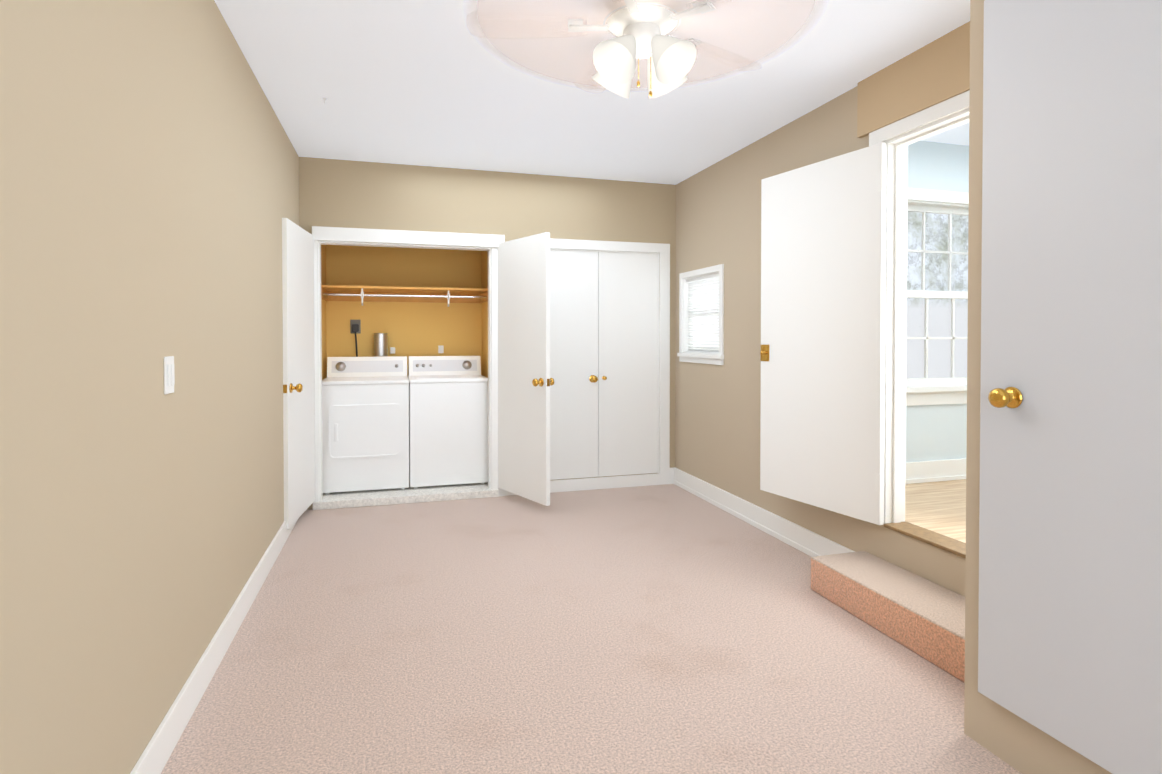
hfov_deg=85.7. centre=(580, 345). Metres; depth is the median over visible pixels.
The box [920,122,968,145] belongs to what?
ceiling
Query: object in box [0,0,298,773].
wall
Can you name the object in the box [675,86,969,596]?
wall
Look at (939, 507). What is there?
floor
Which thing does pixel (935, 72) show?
wall
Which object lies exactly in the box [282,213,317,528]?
door
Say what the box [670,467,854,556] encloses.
baseboard
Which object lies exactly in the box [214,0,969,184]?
ceiling
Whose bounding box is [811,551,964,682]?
step
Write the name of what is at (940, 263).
window panes
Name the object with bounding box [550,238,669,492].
closet door
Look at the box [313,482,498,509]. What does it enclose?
floor
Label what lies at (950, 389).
window
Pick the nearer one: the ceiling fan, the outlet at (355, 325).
the ceiling fan
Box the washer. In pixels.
[408,356,487,488]
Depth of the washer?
5.29 m
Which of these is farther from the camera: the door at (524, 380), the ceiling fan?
the door at (524, 380)
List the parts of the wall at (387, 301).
shelf closet rail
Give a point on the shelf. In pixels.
(329, 293)
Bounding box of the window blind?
[686,273,718,352]
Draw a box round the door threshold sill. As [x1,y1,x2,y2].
[884,521,965,558]
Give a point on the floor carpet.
(665, 629)
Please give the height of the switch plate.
0.120 m
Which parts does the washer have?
knob, panel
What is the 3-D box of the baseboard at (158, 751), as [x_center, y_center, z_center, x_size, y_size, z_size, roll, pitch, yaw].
[-1.206,1.240,1.645,0.019,0.130,6.596,0,1,-16]
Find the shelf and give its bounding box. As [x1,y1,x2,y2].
[321,285,487,302]
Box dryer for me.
[322,356,408,494]
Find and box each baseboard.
[130,519,297,773]
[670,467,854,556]
[905,458,965,483]
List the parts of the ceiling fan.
arm, frame, lamp shade, cord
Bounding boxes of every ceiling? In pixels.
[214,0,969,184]
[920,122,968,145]
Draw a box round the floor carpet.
[161,484,1021,773]
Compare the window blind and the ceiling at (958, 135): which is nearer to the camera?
the ceiling at (958, 135)
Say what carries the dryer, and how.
on the floor at (351, 499)
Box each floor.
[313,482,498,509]
[905,479,965,542]
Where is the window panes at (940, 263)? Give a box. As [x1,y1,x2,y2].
[906,212,968,377]
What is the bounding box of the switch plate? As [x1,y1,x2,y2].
[164,356,174,394]
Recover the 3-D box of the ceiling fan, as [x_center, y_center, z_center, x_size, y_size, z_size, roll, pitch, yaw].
[0.211,-1.127,2.167,1.230,0.550,1.230,0,1,-16]
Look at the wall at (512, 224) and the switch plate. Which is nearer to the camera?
the switch plate
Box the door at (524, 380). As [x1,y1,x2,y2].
[498,229,557,505]
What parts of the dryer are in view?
panel, knob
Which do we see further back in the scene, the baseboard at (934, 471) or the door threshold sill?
the baseboard at (934, 471)
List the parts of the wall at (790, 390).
window frame, window glass, trim doorway casing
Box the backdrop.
[696,281,718,346]
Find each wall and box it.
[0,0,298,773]
[299,157,675,501]
[321,245,487,379]
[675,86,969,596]
[857,21,969,137]
[906,141,968,461]
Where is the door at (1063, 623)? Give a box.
[964,0,1161,773]
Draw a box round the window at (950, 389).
[906,188,968,405]
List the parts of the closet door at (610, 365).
door closet knob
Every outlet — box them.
[350,320,360,356]
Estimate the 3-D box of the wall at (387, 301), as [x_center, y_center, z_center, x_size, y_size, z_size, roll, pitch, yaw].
[-1.552,-0.100,5.601,1.590,2.700,1.024,0,1,-16]
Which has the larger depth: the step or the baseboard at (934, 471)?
the baseboard at (934, 471)
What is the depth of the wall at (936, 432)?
3.04 m
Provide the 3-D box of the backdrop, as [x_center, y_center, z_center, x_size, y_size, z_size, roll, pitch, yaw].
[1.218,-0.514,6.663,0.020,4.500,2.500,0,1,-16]
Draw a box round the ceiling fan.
[463,0,828,98]

